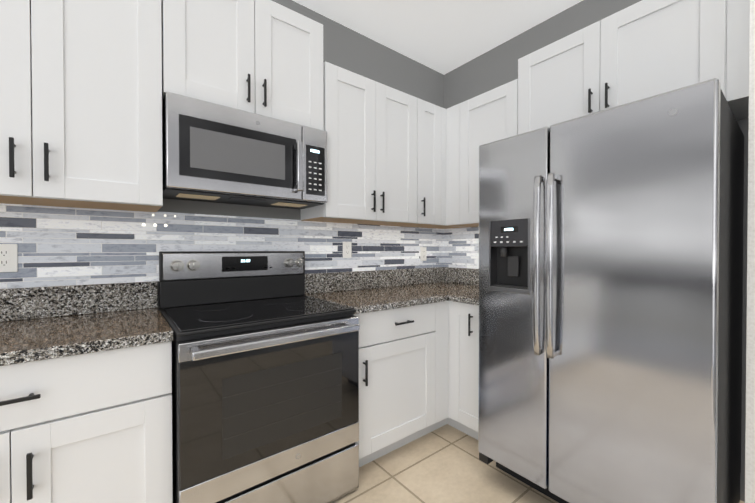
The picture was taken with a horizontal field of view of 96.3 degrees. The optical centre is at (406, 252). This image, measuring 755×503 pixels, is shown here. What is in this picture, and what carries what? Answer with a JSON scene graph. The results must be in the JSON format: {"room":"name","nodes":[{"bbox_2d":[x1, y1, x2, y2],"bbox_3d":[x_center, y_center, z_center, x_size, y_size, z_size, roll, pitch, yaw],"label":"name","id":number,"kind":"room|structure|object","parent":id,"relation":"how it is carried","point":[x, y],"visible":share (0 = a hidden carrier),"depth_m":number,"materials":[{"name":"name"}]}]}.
{"room":"kitchen","nodes":[
{"label":"kitchen","id":0,"kind":"room"},
{"bbox_2d":[71,0,443,310],"bbox_3d":[-1.018,-0.213,2.002,3.720,2.800,0.120,0,1,-41],"label":"wall","id":1,"kind":"structure","parent":0,"point":[344,47],"depth_m":2.45,"materials":[{"name":"grey paint"}]},
{"bbox_2d":[0,0,162,211],"bbox_3d":[-1.432,-0.747,1.308,0.763,1.092,0.383,0,1,-41],"label":"upper cabinet","id":2,"kind":"object","parent":1,"relation":"attached to","point":[80,103],"visible":1,"depth_m":1.28,"materials":[{"name":"white wood"}]},
{"bbox_2d":[0,203,443,288],"bbox_3d":[-1.021,-0.035,1.915,3.580,0.352,0.010,0,1,-41],"label":"backsplash","id":3,"kind":"structure","parent":1,"relation":"attached to","point":[63,246],"depth_m":1.70,"materials":[{"name":"tile"}]},
{"bbox_2d":[0,244,17,271],"bbox_3d":[-1.639,0.021,1.374,0.072,0.116,0.007,0,1,-41],"label":"electrical outlet","id":4,"kind":"object","parent":3,"relation":"attached to","point":[8,257],"visible":1,"depth_m":1.38,"materials":[{"name":"white plastic"}]},
{"bbox_2d":[142,214,175,226],"bbox_3d":[-1.251,-0.164,1.709,0.140,0.061,0.001,0,1,-41],"label":"glint","id":5,"kind":"object","parent":3,"relation":"attached to","point":[143,224],"visible":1,"depth_m":1.70,"materials":[{"name":"white"}]},
{"bbox_2d":[343,242,351,257],"bbox_3d":[-0.424,-0.022,2.414,0.072,0.116,0.007,0,1,-41],"label":"electrical outlet","id":6,"kind":"object","parent":3,"relation":"attached to","point":[347,249],"visible":1,"depth_m":2.41,"materials":[{"name":"white plastic"}]},
{"bbox_2d":[420,247,425,260],"bbox_3d":[0.148,0.009,2.903,0.072,0.116,0.007,0,1,-41],"label":"electrical outlet","id":7,"kind":"object","parent":3,"relation":"attached to","point":[422,253],"visible":1,"depth_m":2.90,"materials":[{"name":"white plastic"}]},
{"bbox_2d":[161,0,323,130],"bbox_3d":[-0.857,-0.994,1.798,0.745,0.607,0.383,0,1,-41],"label":"upper cabinet","id":8,"kind":"object","parent":1,"relation":"attached to","point":[263,57],"visible":0.77,"depth_m":1.65,"materials":[{"name":"white wood"}]},
{"bbox_2d":[162,92,326,208],"bbox_3d":[-0.837,-0.481,1.790,0.747,0.412,0.426,0,1,-41],"label":"over-the-range microwave","id":9,"kind":"object","parent":8,"relation":"attached to","point":[214,153],"visible":1,"depth_m":1.62,"materials":[{"name":"silver metal"}]},
{"bbox_2d":[301,61,416,225],"bbox_3d":[-0.296,-0.655,2.282,0.712,0.890,0.383,0,1,-41],"label":"upper cabinet","id":10,"kind":"object","parent":1,"relation":"attached to","point":[370,126],"visible":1,"depth_m":2.12,"materials":[{"name":"white wood"}]},
{"bbox_2d":[390,98,465,228],"bbox_3d":[0.222,-0.660,2.725,0.645,0.890,0.383,0,1,-41],"label":"upper cabinet","id":11,"kind":"object","parent":1,"relation":"attached to","point":[431,165],"visible":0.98,"depth_m":2.50,"materials":[{"name":"white wood"}]},
{"bbox_2d":[292,0,582,74],"bbox_3d":[0.055,-1.650,0.734,3.720,0.100,3.420,0,1,-41],"label":"ceiling","id":12,"kind":"structure","parent":0,"point":[443,37],"depth_m":2.35,"materials":[{"name":"white paint"}]},
{"bbox_2d":[331,424,744,502],"bbox_3d":[0.055,1.250,0.763,3.720,0.100,3.420,0,1,-41],"label":"floor","id":13,"kind":"structure","parent":0,"point":[444,464],"depth_m":1.78,"materials":[{"name":"beige tile"}]},
{"bbox_2d":[0,341,172,502],"bbox_3d":[-1.341,0.758,1.216,0.763,0.874,0.663,0,1,-41],"label":"base cabinet","id":14,"kind":"object","parent":13,"relation":"on","point":[95,427],"visible":0.96,"depth_m":1.09,"materials":[{"name":"white wood"}]},
{"bbox_2d":[0,281,172,365],"bbox_3d":[-1.599,0.237,1.002,1.431,0.171,0.646,0,1,-41],"label":"countertop","id":15,"kind":"structure","parent":14,"relation":"on","point":[40,323],"depth_m":1.37,"materials":[{"name":"grey stone"}]},
{"bbox_2d":[159,251,359,502],"bbox_3d":[-0.725,0.592,1.676,0.754,1.197,0.756,0,1,-41],"label":"range oven","id":16,"kind":"object","parent":13,"relation":"on","point":[265,398],"visible":0.96,"depth_m":1.46,"materials":[{"name":"grey glass"}]},
{"bbox_2d":[353,302,440,466],"bbox_3d":[-0.248,0.749,2.175,0.602,0.874,0.630,0,1,-41],"label":"base cabinet","id":17,"kind":"object","parent":13,"relation":"on","point":[403,376],"depth_m":1.94,"materials":[{"name":"white wood"}]},
{"bbox_2d":[441,301,447,426],"bbox_3d":[0.234,0.745,2.587,0.825,0.874,0.630,0,1,-41],"label":"base cabinet","id":18,"kind":"object","parent":13,"relation":"on","point":[444,305],"depth_m":2.19,"materials":[{"name":"white wood"}]},
{"bbox_2d":[303,267,478,313],"bbox_3d":[0.163,0.224,2.263,1.349,0.171,1.022,0,1,-41],"label":"countertop","id":19,"kind":"structure","parent":18,"relation":"on","point":[360,292],"depth_m":2.36,"materials":[{"name":"grey stone"}]},
{"bbox_2d":[447,301,478,439],"bbox_3d":[0.600,0.748,2.284,0.663,0.874,0.480,0,1,-41],"label":"base cabinet","id":20,"kind":"object","parent":13,"relation":"on","point":[463,346],"visible":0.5,"depth_m":2.12,"materials":[{"name":"white wood"}]},
{"bbox_2d":[478,78,743,502],"bbox_3d":[0.960,0.313,1.657,0.871,1.755,0.924,0,1,-41],"label":"refrigerator","id":21,"kind":"object","parent":13,"relation":"on","point":[610,295],"visible":1,"depth_m":1.30,"materials":[{"name":"silver metal"}]},
{"bbox_2d":[444,0,748,501],"bbox_3d":[1.462,-0.211,1.874,0.120,2.800,3.300,0,1,-41],"label":"wall","id":22,"kind":"structure","parent":0,"point":[493,68],"depth_m":2.35,"materials":[{"name":"grey paint"}]},
{"bbox_2d":[444,227,478,268],"bbox_3d":[0.664,-0.042,2.707,0.010,0.352,0.998,0,1,-41],"label":"backsplash","id":23,"kind":"structure","parent":22,"relation":"attached to","point":[461,247],"depth_m":2.92,"materials":[{"name":"tile"}]},
{"bbox_2d":[446,79,517,226],"bbox_3d":[0.616,-0.657,2.468,0.383,0.890,0.626,0,1,-41],"label":"upper cabinet","id":24,"kind":"object","parent":22,"relation":"attached to","point":[473,124],"visible":0.48,"depth_m":2.41,"materials":[{"name":"white wood"}]},
{"bbox_2d":[518,0,749,134],"bbox_3d":[1.157,-0.928,1.833,0.383,0.575,1.032,0,1,-41],"label":"upper cabinet","id":25,"kind":"object","parent":22,"relation":"attached to","point":[642,49],"visible":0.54,"depth_m":1.64,"materials":[{"name":"white wood"}]},
{"bbox_2d":[745,0,754,502],"bbox_3d":[1.500,-0.206,1.375,0.470,2.800,0.117,0,1,-41],"label":"wall","id":26,"kind":"structure","parent":0,"point":[750,428],"depth_m":1.26,"materials":[{"name":"white paint"}]}
]}

